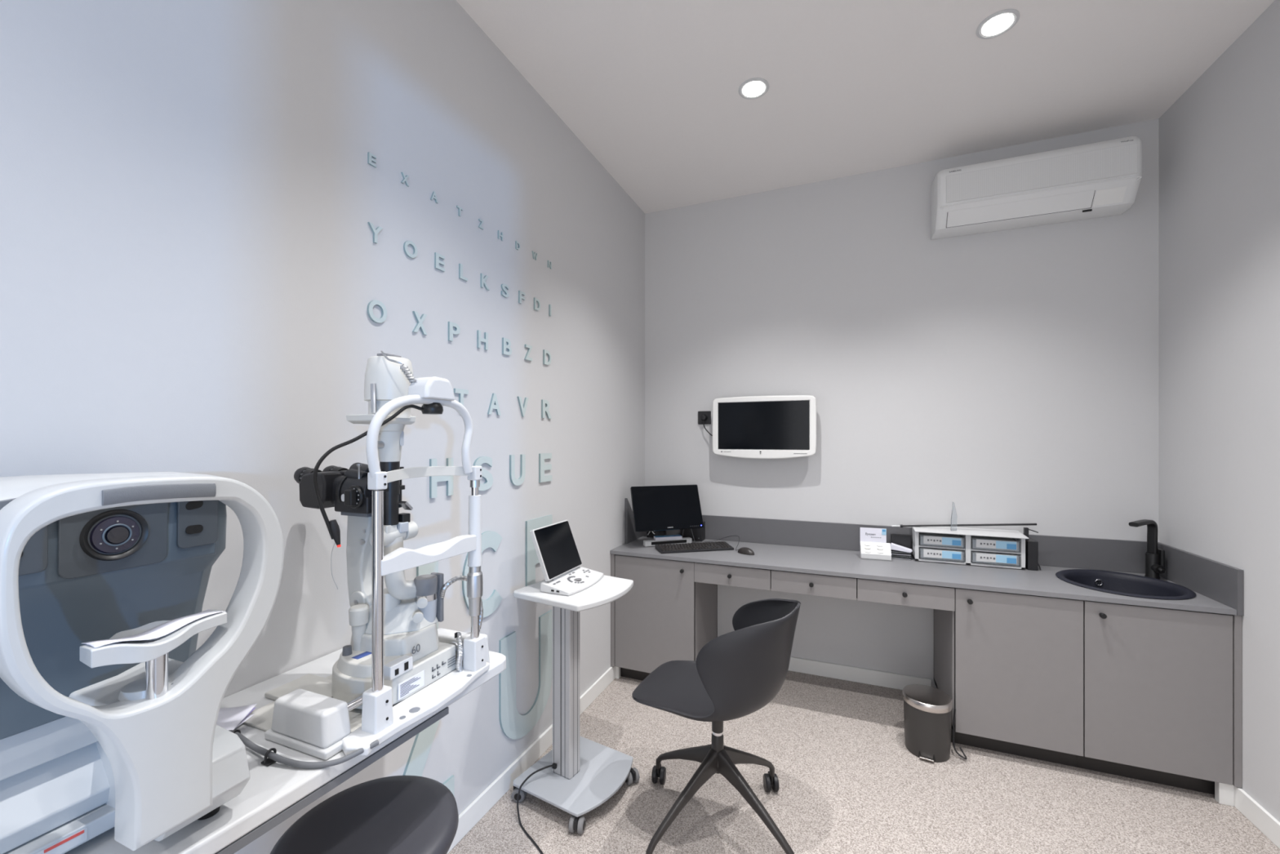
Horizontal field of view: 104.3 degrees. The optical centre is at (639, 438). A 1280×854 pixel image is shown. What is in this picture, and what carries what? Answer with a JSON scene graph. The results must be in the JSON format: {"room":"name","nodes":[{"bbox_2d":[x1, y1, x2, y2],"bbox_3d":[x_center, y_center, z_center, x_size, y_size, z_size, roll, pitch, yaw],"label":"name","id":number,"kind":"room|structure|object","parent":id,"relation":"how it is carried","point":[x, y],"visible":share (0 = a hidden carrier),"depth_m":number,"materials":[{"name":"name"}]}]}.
{"room":"examination room","nodes":[
{"label":"examination room","id":0,"kind":"room"},
{"bbox_2d":[0,0,644,853],"bbox_3d":[-1.037,-0.062,0.963,0.100,2.985,5.593,0,0,22],"label":"wall","id":1,"kind":"structure","parent":0,"point":[192,266],"depth_m":1.29,"materials":[{"name":"paint"}]},
{"bbox_2d":[367,151,376,168],"bbox_3d":[-0.780,-0.811,1.448,0.006,0.032,0.025,0,0,22],"label":"letter","id":2,"kind":"object","parent":1,"relation":"attached to","point":[370,155],"depth_m":1.44,"materials":[{"name":"plastic"}]},
{"bbox_2d":[367,222,382,244],"bbox_3d":[-0.776,-0.599,1.457,0.007,0.052,0.046,0,0,22],"label":"letter","id":3,"kind":"object","parent":1,"relation":"attached to","point":[375,231],"depth_m":1.45,"materials":[{"name":"plastic"}]},
{"bbox_2d":[366,299,386,323],"bbox_3d":[-0.773,-0.373,1.462,0.008,0.066,0.062,0,0,22],"label":"letter","id":4,"kind":"object","parent":1,"relation":"attached to","point":[370,306],"depth_m":1.46,"materials":[{"name":"plastic"}]},
{"bbox_2d":[400,172,408,186],"bbox_3d":[-0.736,-0.811,1.556,0.006,0.032,0.028,0,0,22],"label":"letter","id":5,"kind":"object","parent":1,"relation":"attached to","point":[406,177],"depth_m":1.55,"materials":[{"name":"plastic"}]},
{"bbox_2d":[403,240,417,257],"bbox_3d":[-0.727,-0.599,1.575,0.007,0.052,0.050,0,0,22],"label":"letter","id":6,"kind":"object","parent":1,"relation":"attached to","point":[406,243],"depth_m":1.57,"materials":[{"name":"plastic"}]},
{"bbox_2d":[412,311,426,335],"bbox_3d":[-0.713,-0.373,1.609,0.008,0.066,0.056,0,0,22],"label":"letter","id":7,"kind":"object","parent":1,"relation":"attached to","point":[420,321],"depth_m":1.60,"materials":[{"name":"plastic"}]},
{"bbox_2d":[416,560,438,628],"bbox_3d":[-0.700,0.519,1.639,0.009,0.325,0.085,0,0,22],"label":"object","id":8,"kind":"structure","parent":1,"relation":"attached to","point":[428,568],"depth_m":1.64,"materials":[{"name":"plastic"}]},
{"bbox_2d":[402,719,454,796],"bbox_3d":[-0.717,1.040,1.597,0.009,0.470,0.350,0,0,22],"label":"letter","id":9,"kind":"object","parent":1,"relation":"attached to","point":[421,746],"depth_m":1.61,"materials":[{"name":"plastic"}]},
{"bbox_2d":[430,191,438,203],"bbox_3d":[-0.690,-0.811,1.667,0.006,0.032,0.030,0,0,22],"label":"letter","id":10,"kind":"object","parent":1,"relation":"attached to","point":[433,196],"depth_m":1.67,"materials":[{"name":"plastic"}]},
{"bbox_2d":[434,252,444,271],"bbox_3d":[-0.680,-0.599,1.689,0.007,0.052,0.041,0,0,22],"label":"letter","id":11,"kind":"object","parent":1,"relation":"attached to","point":[437,255],"depth_m":1.68,"materials":[{"name":"plastic"}]},
{"bbox_2d":[429,457,453,497],"bbox_3d":[-0.677,0.133,1.696,0.009,0.130,0.100,0,0,22],"label":"letter","id":12,"kind":"object","parent":1,"relation":"attached to","point":[433,462],"depth_m":1.68,"materials":[{"name":"plastic"}]},
{"bbox_2d":[448,321,460,341],"bbox_3d":[-0.655,-0.373,1.751,0.008,0.066,0.052,0,0,22],"label":"letter","id":13,"kind":"object","parent":1,"relation":"attached to","point":[451,325],"depth_m":1.74,"materials":[{"name":"plastic"}]},
{"bbox_2d":[456,205,462,216],"bbox_3d":[-0.645,-0.811,1.777,0.006,0.032,0.027,0,0,22],"label":"letter","id":14,"kind":"object","parent":1,"relation":"attached to","point":[460,209],"depth_m":1.77,"materials":[{"name":"plastic"}]},
{"bbox_2d":[453,388,468,405],"bbox_3d":[-0.641,-0.135,1.783,0.008,0.084,0.066,0,0,22],"label":"letter","id":15,"kind":"object","parent":1,"relation":"attached to","point":[461,392],"depth_m":1.78,"materials":[{"name":"plastic"}]},
{"bbox_2d":[458,263,467,281],"bbox_3d":[-0.638,-0.599,1.794,0.007,0.052,0.038,0,0,22],"label":"letter","id":16,"kind":"object","parent":1,"relation":"attached to","point":[460,265],"depth_m":1.78,"materials":[{"name":"plastic"}]},
{"bbox_2d":[478,218,484,229],"bbox_3d":[-0.602,-0.811,1.882,0.006,0.032,0.026,0,0,22],"label":"letter","id":17,"kind":"object","parent":1,"relation":"attached to","point":[479,220],"depth_m":1.88,"materials":[{"name":"plastic"}]},
{"bbox_2d":[462,530,502,617],"bbox_3d":[-0.596,0.519,1.892,0.009,0.325,0.219,0,0,22],"label":"letter","id":18,"kind":"object","parent":1,"relation":"attached to","point":[492,540],"depth_m":1.91,"materials":[{"name":"plastic"}]},
{"bbox_2d":[476,329,488,350],"bbox_3d":[-0.598,-0.373,1.889,0.008,0.066,0.054,0,0,22],"label":"letter","id":19,"kind":"object","parent":1,"relation":"attached to","point":[479,340],"depth_m":1.88,"materials":[{"name":"plastic"}]},
{"bbox_2d":[473,456,493,490],"bbox_3d":[-0.596,0.133,1.892,0.009,0.130,0.104,0,0,22],"label":"letter","id":20,"kind":"object","parent":1,"relation":"attached to","point":[486,474],"depth_m":1.90,"materials":[{"name":"plastic"}]},
{"bbox_2d":[480,273,489,290],"bbox_3d":[-0.593,-0.599,1.903,0.007,0.052,0.046,0,0,22],"label":"letter","id":21,"kind":"object","parent":1,"relation":"attached to","point":[482,283],"depth_m":1.89,"materials":[{"name":"plastic"}]},
{"bbox_2d":[487,393,501,415],"bbox_3d":[-0.572,-0.135,1.952,0.008,0.084,0.074,0,0,22],"label":"letter","id":22,"kind":"object","parent":1,"relation":"attached to","point":[494,404],"depth_m":1.95,"materials":[{"name":"plastic"}]},
{"bbox_2d":[497,230,502,240],"bbox_3d":[-0.558,-0.811,1.988,0.006,0.032,0.027,0,0,22],"label":"letter","id":23,"kind":"object","parent":1,"relation":"attached to","point":[499,234],"depth_m":1.99,"materials":[{"name":"plastic"}]},
{"bbox_2d":[500,284,508,297],"bbox_3d":[-0.547,-0.599,2.014,0.007,0.052,0.044,0,0,22],"label":"letter","id":24,"kind":"object","parent":1,"relation":"attached to","point":[503,286],"depth_m":2.01,"materials":[{"name":"plastic"}]},
{"bbox_2d":[502,337,511,355],"bbox_3d":[-0.542,-0.373,2.026,0.008,0.066,0.054,0,0,22],"label":"letter","id":25,"kind":"object","parent":1,"relation":"attached to","point":[504,340],"depth_m":2.02,"materials":[{"name":"plastic"}]},
{"bbox_2d":[509,453,525,485],"bbox_3d":[-0.515,0.133,2.090,0.009,0.130,0.098,0,0,22],"label":"letter","id":26,"kind":"object","parent":1,"relation":"attached to","point":[514,482],"depth_m":2.08,"materials":[{"name":"plastic"}]},
{"bbox_2d":[515,240,519,249],"bbox_3d":[-0.515,-0.811,2.095,0.006,0.032,0.027,0,0,22],"label":"letter","id":27,"kind":"object","parent":1,"relation":"attached to","point":[517,243],"depth_m":2.08,"materials":[{"name":"plastic"}]},
{"bbox_2d":[518,290,524,303],"bbox_3d":[-0.504,-0.599,2.119,0.007,0.052,0.038,0,0,22],"label":"letter","id":28,"kind":"object","parent":1,"relation":"attached to","point":[520,293],"depth_m":2.11,"materials":[{"name":"plastic"}]},
{"bbox_2d":[517,396,528,417],"bbox_3d":[-0.500,-0.135,2.127,0.008,0.084,0.072,0,0,22],"label":"letter","id":29,"kind":"object","parent":1,"relation":"attached to","point":[522,406],"depth_m":2.12,"materials":[{"name":"plastic"}]},
{"bbox_2d":[498,609,552,738],"bbox_3d":[-0.487,1.040,2.159,0.009,0.470,0.380,0,0,22],"label":"letter","id":30,"kind":"object","parent":1,"relation":"attached to","point":[513,725],"depth_m":2.09,"materials":[{"name":"plastic"}]},
{"bbox_2d":[524,344,532,360],"bbox_3d":[-0.485,-0.373,2.163,0.008,0.066,0.052,0,0,22],"label":"letter","id":31,"kind":"object","parent":1,"relation":"attached to","point":[529,347],"depth_m":2.16,"materials":[{"name":"plastic"}]},
{"bbox_2d":[446,666,615,853],"bbox_3d":[-1.078,1.387,0.713,0.013,0.085,4.900,0,0,22],"label":"baseboard","id":32,"kind":"structure","parent":1,"relation":"attached to","point":[480,806],"depth_m":2.04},
{"bbox_2d":[531,250,537,260],"bbox_3d":[-0.468,-0.811,2.209,0.006,0.032,0.037,0,0,22],"label":"letter","id":33,"kind":"object","parent":1,"relation":"attached to","point":[534,255],"depth_m":2.21,"materials":[{"name":"plastic"}]},
{"bbox_2d":[533,297,540,310],"bbox_3d":[-0.460,-0.599,2.226,0.007,0.052,0.045,0,0,22],"label":"letter","id":34,"kind":"object","parent":1,"relation":"attached to","point":[535,300],"depth_m":2.22,"materials":[{"name":"plastic"}]},
{"bbox_2d":[525,514,552,586],"bbox_3d":[-0.453,0.519,2.240,0.009,0.325,0.200,0,0,22],"label":"letter","id":35,"kind":"object","parent":1,"relation":"attached to","point":[531,558],"depth_m":2.18,"materials":[{"name":"plastic"}]},
{"bbox_2d":[538,453,551,482],"bbox_3d":[-0.434,0.133,2.286,0.009,0.130,0.096,0,0,22],"label":"letter","id":36,"kind":"object","parent":1,"relation":"attached to","point":[542,467],"depth_m":2.27,"materials":[{"name":"plastic"}]},
{"bbox_2d":[541,399,551,418],"bbox_3d":[-0.431,-0.135,2.296,0.008,0.084,0.076,0,0,22],"label":"letter","id":37,"kind":"object","parent":1,"relation":"attached to","point":[544,409],"depth_m":2.27,"materials":[{"name":"plastic"}]},
{"bbox_2d":[542,349,551,364],"bbox_3d":[-0.429,-0.373,2.300,0.008,0.066,0.058,0,0,22],"label":"letter","id":38,"kind":"object","parent":1,"relation":"attached to","point":[544,352],"depth_m":2.29,"materials":[{"name":"plastic"}]},
{"bbox_2d":[547,260,551,269],"bbox_3d":[-0.422,-0.811,2.320,0.006,0.032,0.027,0,0,22],"label":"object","id":39,"kind":"structure","parent":1,"relation":"attached to","point":[549,264],"depth_m":2.32,"materials":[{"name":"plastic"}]},
{"bbox_2d":[548,304,551,315],"bbox_3d":[-0.420,-0.599,2.324,0.007,0.052,0.012,0,0,22],"label":"letter","id":40,"kind":"object","parent":1,"relation":"attached to","point":[549,305],"depth_m":2.32,"materials":[{"name":"plastic"}]},
{"bbox_2d":[615,666,1234,806],"bbox_3d":[1.087,1.389,2.462,2.664,0.083,0.025,0,0,23],"label":"trim","id":41,"kind":"structure","parent":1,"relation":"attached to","point":[1224,793],"depth_m":1.94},
{"bbox_2d":[448,670,1279,853],"bbox_3d":[0.253,1.480,0.433,2.889,0.100,5.593,0,0,22],"label":"floor","id":42,"kind":"structure","parent":0,"point":[850,782],"depth_m":1.95,"materials":[{"name":"carpet"}]},
{"bbox_2d":[63,648,506,853],"bbox_3d":[-0.916,1.002,0.517,0.460,0.857,1.960,0,0,22],"label":"table","id":43,"kind":"object","parent":42,"relation":"on","point":[273,793],"visible":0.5,"depth_m":0.84,"materials":[{"name":"white plastic"}]},
{"bbox_2d":[0,471,284,853],"bbox_3d":[-0.806,0.310,0.691,0.463,0.524,0.385,0,0,22],"label":"scanner","id":44,"kind":"object","parent":43,"relation":"on","point":[109,704],"visible":1,"depth_m":0.66,"materials":[{"name":"white plastic"}]},
{"bbox_2d":[44,829,84,853],"bbox_3d":[-0.772,0.540,0.667,0.001,0.004,0.037,0,0,22],"label":"print","id":45,"kind":"object","parent":44,"relation":"attached to","point":[65,840],"depth_m":0.67},
{"bbox_2d":[68,657,183,706],"bbox_3d":[-0.666,0.328,0.662,0.124,0.025,0.092,0,0,22],"label":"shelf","id":46,"kind":"object","parent":44,"relation":"attached to","point":[130,687],"depth_m":0.64,"materials":[{"name":"white plastic"}]},
{"bbox_2d":[216,703,256,729],"bbox_3d":[-0.853,0.562,0.937,0.164,0.021,0.186,0,0,-5],"label":"paper sheets","id":47,"kind":"object","parent":43,"relation":"on","point":[228,718],"visible":0.16,"depth_m":1.00,"materials":[{"name":"white paper"}]},
{"bbox_2d":[228,728,378,768],"bbox_3d":[-0.639,0.561,0.900,0.312,0.024,0.071,0,0,6],"label":"power cable","id":48,"kind":"object","parent":43,"relation":"on","point":[273,757],"visible":0.78,"depth_m":0.87,"materials":[{"name":"grey plastic"}]},
{"bbox_2d":[243,351,489,759],"bbox_3d":[-0.610,0.190,1.141,0.415,0.766,0.442,0,0,22],"label":"lamp","id":49,"kind":"object","parent":43,"relation":"on","point":[397,669],"visible":1,"depth_m":1.10,"materials":[{"name":"white plastic"}]},
{"bbox_2d":[399,512,410,522],"bbox_3d":[-0.549,0.184,1.153,0.022,0.021,0.022,0,0,22],"label":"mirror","id":50,"kind":"object","parent":49,"relation":"on","point":[403,517],"depth_m":1.15,"materials":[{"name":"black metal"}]},
{"bbox_2d":[399,500,413,510],"bbox_3d":[-0.542,0.155,1.151,0.022,0.022,0.023,0,0,22],"label":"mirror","id":51,"kind":"object","parent":49,"relation":"on","point":[405,504],"depth_m":1.15,"materials":[{"name":"metal"}]},
{"bbox_2d":[400,677,420,697],"bbox_3d":[-0.495,0.533,1.074,0.001,0.026,0.054,0,0,22],"label":"print","id":52,"kind":"object","parent":49,"relation":"on","point":[409,686],"depth_m":1.07,"materials":[{"name":"grey paper"}]},
{"bbox_2d":[270,775,458,853],"bbox_3d":[-0.572,1.129,1.080,0.532,0.601,0.510,0,0,22],"label":"round stool","id":53,"kind":"object","parent":42,"relation":"on","point":[394,814],"visible":1,"depth_m":1.08,"materials":[{"name":"leather"}]},
{"bbox_2d":[511,574,639,853],"bbox_3d":[-0.302,1.016,1.948,0.400,0.829,0.607,0,0,31],"label":"trolley","id":54,"kind":"object","parent":42,"relation":"on","point":[580,774],"visible":0.96,"depth_m":1.98,"materials":[{"name":"white plastic"}]},
{"bbox_2d":[529,520,603,595],"bbox_3d":[-0.293,0.482,2.066,0.208,0.238,0.300,0,0,22],"label":"control console","id":55,"kind":"object","parent":54,"relation":"on","point":[555,546],"visible":1,"depth_m":2.04,"materials":[{"name":"white plastic"}]},
{"bbox_2d":[610,554,717,680],"bbox_3d":[0.161,1.055,3.075,0.508,0.750,0.571,0,0,22],"label":"base cabinet","id":56,"kind":"object","parent":42,"relation":"on","point":[666,615],"visible":0.8,"depth_m":2.84,"materials":[{"name":"grey laminate"}]},
{"bbox_2d":[631,598,800,853],"bbox_3d":[0.268,0.993,1.812,0.590,0.874,0.539,0,0,6],"label":"swivel chair","id":57,"kind":"object","parent":42,"relation":"on","point":[736,673],"visible":1,"depth_m":1.66,"materials":[{"name":"black plastic"}]},
{"bbox_2d":[902,684,952,762],"bbox_3d":[1.316,1.300,2.278,0.198,0.261,0.207,0,0,22],"label":"pedal bin","id":58,"kind":"object","parent":42,"relation":"on","point":[927,709],"visible":1,"depth_m":2.21,"materials":[{"name":"metal"}]},
{"bbox_2d":[952,708,967,759],"bbox_3d":[1.428,1.326,2.229,0.027,0.193,0.067,0,0,-12],"label":"cable","id":59,"kind":"object","parent":42,"relation":"on","point":[954,712],"visible":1,"depth_m":2.24,"materials":[{"name":"black plastic"}]},
{"bbox_2d":[933,587,1083,766],"bbox_3d":[1.750,1.055,2.422,0.472,0.750,0.571,0,0,22],"label":"base cabinet","id":60,"kind":"object","parent":42,"relation":"on","point":[1010,665],"visible":0.85,"depth_m":2.19,"materials":[{"name":"grey laminate"}]},
{"bbox_2d":[1075,600,1242,794],"bbox_3d":[2.190,1.055,2.241,0.478,0.750,0.571,0,0,22],"label":"base cabinet","id":61,"kind":"object","parent":42,"relation":"on","point":[1162,687],"visible":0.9,"depth_m":2.00,"materials":[{"name":"grey laminate"}]},
{"bbox_2d":[609,534,1236,614],"bbox_3d":[1.160,0.724,2.665,2.669,0.131,0.571,0,0,22],"label":"countertop","id":62,"kind":"structure","parent":61,"relation":"on","point":[1044,581],"depth_m":2.48,"materials":[{"name":"laminate"}]},
{"bbox_2d":[646,530,666,537],"bbox_3d":[0.109,0.606,3.319,0.110,0.104,0.097,0,0,22],"label":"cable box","id":63,"kind":"object","parent":62,"relation":"on","point":[649,534],"visible":0.15,"depth_m":3.29,"materials":[{"name":"black plastic"}]},
{"bbox_2d":[630,484,703,539],"bbox_3d":[0.147,0.475,3.116,0.440,0.365,0.246,0,0,-18],"label":"computer monitor","id":64,"kind":"object","parent":62,"relation":"on","point":[658,508],"visible":0.87,"depth_m":3.04,"materials":[{"name":"black plastic"}]},
{"bbox_2d":[643,537,692,546],"bbox_3d":[0.173,0.641,3.083,0.310,0.034,0.042,0,0,-18],"label":"scanner","id":65,"kind":"object","parent":62,"relation":"on","point":[685,540],"visible":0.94,"depth_m":3.06,"materials":[{"name":"white plastic"}]},
{"bbox_2d":[653,534,682,540],"bbox_3d":[0.173,0.614,3.082,0.170,0.019,0.047,0,0,-14],"label":"box","id":66,"kind":"object","parent":65,"relation":"on","point":[671,536],"visible":1,"depth_m":3.06,"materials":[{"name":"paper"}]},
{"bbox_2d":[680,520,705,542],"bbox_3d":[0.331,0.600,3.207,0.145,0.119,0.147,0,0,22],"label":"computer","id":67,"kind":"object","parent":62,"relation":"on","point":[696,534],"visible":0.57,"depth_m":3.20,"materials":[{"name":"black plastic"}]},
{"bbox_2d":[655,541,733,553],"bbox_3d":[0.323,0.645,2.957,0.445,0.024,0.142,0,0,-13],"label":"keyboard","id":68,"kind":"object","parent":62,"relation":"on","point":[720,545],"visible":1,"depth_m":2.93,"materials":[{"name":"black plastic"}]},
{"bbox_2d":[704,535,754,555],"bbox_3d":[0.570,0.630,3.004,0.143,0.055,0.417,0,0,-29],"label":"computer mouse","id":69,"kind":"object","parent":62,"relation":"on","point":[744,550],"visible":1,"depth_m":2.83,"materials":[{"name":"black plastic"}]},
{"bbox_2d":[860,527,891,560],"bbox_3d":[1.290,0.577,2.723,0.150,0.162,0.060,0,0,19],"label":"brochure","id":70,"kind":"object","parent":62,"relation":"on","point":[873,544],"visible":1,"depth_m":2.73,"materials":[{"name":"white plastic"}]},
{"bbox_2d":[860,552,891,560],"bbox_3d":[1.289,0.643,2.721,0.150,0.030,0.055,0,0,19],"label":"tray","id":71,"kind":"object","parent":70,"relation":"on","point":[876,556],"depth_m":2.69,"materials":[{"name":"white plastic"}]},
{"bbox_2d":[890,533,912,559],"bbox_3d":[1.441,0.599,2.759,0.121,0.117,0.122,0,0,22],"label":"paper stack","id":72,"kind":"object","parent":62,"relation":"on","point":[900,544],"visible":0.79,"depth_m":2.75,"materials":[{"name":"white paper"}]},
{"bbox_2d":[891,523,1036,527],"bbox_3d":[1.712,0.463,2.654,0.661,0.064,0.016,0,0,22],"label":"rod","id":73,"kind":"object","parent":62,"relation":"on","point":[997,524],"visible":1,"depth_m":2.64,"materials":[{"name":"black plastic"}]},
{"bbox_2d":[911,524,1028,569],"bbox_3d":[1.722,0.570,2.625,0.496,0.175,0.165,0,0,22],"label":"drawer unit","id":74,"kind":"object","parent":62,"relation":"on","point":[981,547],"visible":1,"depth_m":2.58,"materials":[{"name":"white plastic"}]},
{"bbox_2d":[942,537,960,545],"bbox_3d":[1.629,0.539,2.600,0.086,0.038,0.001,0,0,22],"label":"print","id":75,"kind":"object","parent":74,"relation":"attached to","point":[945,540],"depth_m":2.60},
{"bbox_2d":[942,551,960,558],"bbox_3d":[1.629,0.610,2.600,0.086,0.038,0.001,0,0,22],"label":"print","id":76,"kind":"object","parent":74,"relation":"attached to","point":[945,554],"depth_m":2.60},
{"bbox_2d":[951,502,957,530],"bbox_3d":[1.660,0.411,2.629,0.042,0.152,0.004,0,0,-19],"label":"acrylic stand","id":77,"kind":"object","parent":74,"relation":"on","point":[953,516],"visible":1,"depth_m":2.63,"materials":[{"name":"clear plastic"}]},
{"bbox_2d":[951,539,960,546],"bbox_3d":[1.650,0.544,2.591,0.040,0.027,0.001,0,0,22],"label":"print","id":78,"kind":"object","parent":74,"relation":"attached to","point":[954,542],"depth_m":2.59},
{"bbox_2d":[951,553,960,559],"bbox_3d":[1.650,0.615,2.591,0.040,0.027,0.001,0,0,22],"label":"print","id":79,"kind":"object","parent":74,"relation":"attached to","point":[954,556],"depth_m":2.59},
{"bbox_2d":[995,540,1016,548],"bbox_3d":[1.849,0.539,2.510,0.086,0.038,0.001,0,0,22],"label":"print","id":80,"kind":"object","parent":74,"relation":"attached to","point":[999,544],"depth_m":2.51},
{"bbox_2d":[995,554,1016,563],"bbox_3d":[1.849,0.610,2.510,0.086,0.038,0.001,0,0,22],"label":"print","id":81,"kind":"object","parent":74,"relation":"attached to","point":[1000,558],"depth_m":2.51},
{"bbox_2d":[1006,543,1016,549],"bbox_3d":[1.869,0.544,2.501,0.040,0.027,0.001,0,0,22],"label":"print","id":82,"kind":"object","parent":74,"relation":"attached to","point":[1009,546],"depth_m":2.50},
{"bbox_2d":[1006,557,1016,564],"bbox_3d":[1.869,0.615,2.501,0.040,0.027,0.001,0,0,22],"label":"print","id":83,"kind":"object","parent":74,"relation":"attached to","point":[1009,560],"depth_m":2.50},
{"bbox_2d":[1023,527,1040,570],"bbox_3d":[1.988,0.556,2.529,0.060,0.204,0.110,0,0,22],"label":"case","id":84,"kind":"object","parent":62,"relation":"on","point":[1031,545],"visible":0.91,"depth_m":2.48,"materials":[{"name":"plastic"}]},
{"bbox_2d":[1055,568,1195,599],"bbox_3d":[2.179,0.737,2.253,0.455,0.175,0.455,0,0,22],"label":"sink","id":85,"kind":"object","parent":62,"relation":"in","point":[1107,581],"visible":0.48,"depth_m":2.35,"materials":[{"name":"ceramic"}]},
{"bbox_2d":[1128,519,1165,578],"bbox_3d":[2.370,0.519,2.312,0.194,0.277,0.078,0,0,-24],"label":"kitchen faucet","id":86,"kind":"object","parent":62,"relation":"on","point":[1154,556],"visible":0.99,"depth_m":2.33,"materials":[{"name":"black metal"}]},
{"bbox_2d":[456,0,1275,213],"bbox_3d":[0.253,-1.605,0.433,2.889,0.100,5.593,0,0,22],"label":"ceiling","id":87,"kind":"structure","parent":0,"point":[650,88],"depth_m":2.12,"materials":[{"name":"paint"}]},
{"bbox_2d":[737,77,768,99],"bbox_3d":[0.505,-1.552,2.209,0.134,0.006,0.134,0,0,22],"label":"recessed light","id":88,"kind":"object","parent":87,"relation":"in","point":[755,87],"visible":1,"depth_m":2.20,"materials":[{"name":"white plastic"}]},
{"bbox_2d":[976,8,1019,39],"bbox_3d":[1.341,-1.552,1.865,0.134,0.006,0.134,0,0,22],"label":"recessed light","id":89,"kind":"object","parent":87,"relation":"in","point":[997,24],"visible":1,"depth_m":1.86,"materials":[{"name":"white"}]},
{"bbox_2d":[644,118,1159,688],"bbox_3d":[1.297,-0.062,2.974,2.689,2.985,0.100,0,0,22],"label":"wall","id":90,"kind":"structure","parent":0,"point":[1008,375],"depth_m":2.84,"materials":[{"name":"paint"}]},
{"bbox_2d":[697,410,711,424],"bbox_3d":[0.423,-0.137,3.271,0.086,0.086,0.012,0,0,22],"label":"wall socket","id":91,"kind":"object","parent":90,"relation":"attached to","point":[708,413],"visible":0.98,"depth_m":3.26,"materials":[{"name":"black plastic"}]},
{"bbox_2d":[701,414,712,435],"bbox_3d":[0.456,-0.081,3.229,0.124,0.148,0.038,0,0,28],"label":"plug","id":92,"kind":"object","parent":90,"relation":"attached to","point":[704,417],"visible":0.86,"depth_m":3.23,"materials":[{"name":"black plastic"}]},
{"bbox_2d":[712,395,816,458],"bbox_3d":[0.765,-0.068,3.082,0.623,0.385,0.102,0,0,22],"label":"wall screen","id":93,"kind":"object","parent":90,"relation":"attached to","point":[781,426],"visible":1,"depth_m":3.03,"materials":[{"name":"white plastic"}]},
{"bbox_2d":[787,656,931,689],"bbox_3d":[1.067,1.387,3.007,1.210,0.085,0.013,0,0,22],"label":"baseboard","id":94,"kind":"structure","parent":90,"relation":"attached to","point":[891,680],"depth_m":2.92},
{"bbox_2d":[624,497,1243,615],"bbox_3d":[1.172,0.526,2.669,2.687,0.305,0.556,0,0,22],"label":"backsplash","id":95,"kind":"structure","parent":90,"relation":"attached to","point":[1222,583],"depth_m":2.54,"materials":[{"name":"laminate"}]},
{"bbox_2d":[930,136,1142,239],"bbox_3d":[1.966,-1.255,2.525,0.825,0.310,0.219,0,0,22],"label":"air conditioner","id":96,"kind":"object","parent":90,"relation":"attached to","point":[1102,179],"visible":1,"depth_m":2.44,"materials":[{"name":"plastic"}]},
{"bbox_2d":[946,142,1137,203],"bbox_3d":[1.931,-1.286,2.425,0.757,0.140,0.007,0,0,22],"label":"grille","id":97,"kind":"object","parent":96,"relation":"attached to","point":[1116,162],"depth_m":2.41,"materials":[{"name":"plastic"}]},
{"bbox_2d":[1159,0,1279,822],"bbox_3d":[1.543,-0.062,-0.097,0.100,2.985,5.593,0,0,22],"label":"wall","id":98,"kind":"structure","parent":0,"point":[1220,140],"depth_m":1.96,"materials":[{"name":"paint"}]},
{"bbox_2d":[1234,786,1279,848],"bbox_3d":[1.642,1.387,0.292,0.013,0.085,3.612,0,0,22],"label":"baseboard","id":99,"kind":"structure","parent":98,"relation":"attached to","point":[1255,813],"depth_m":1.82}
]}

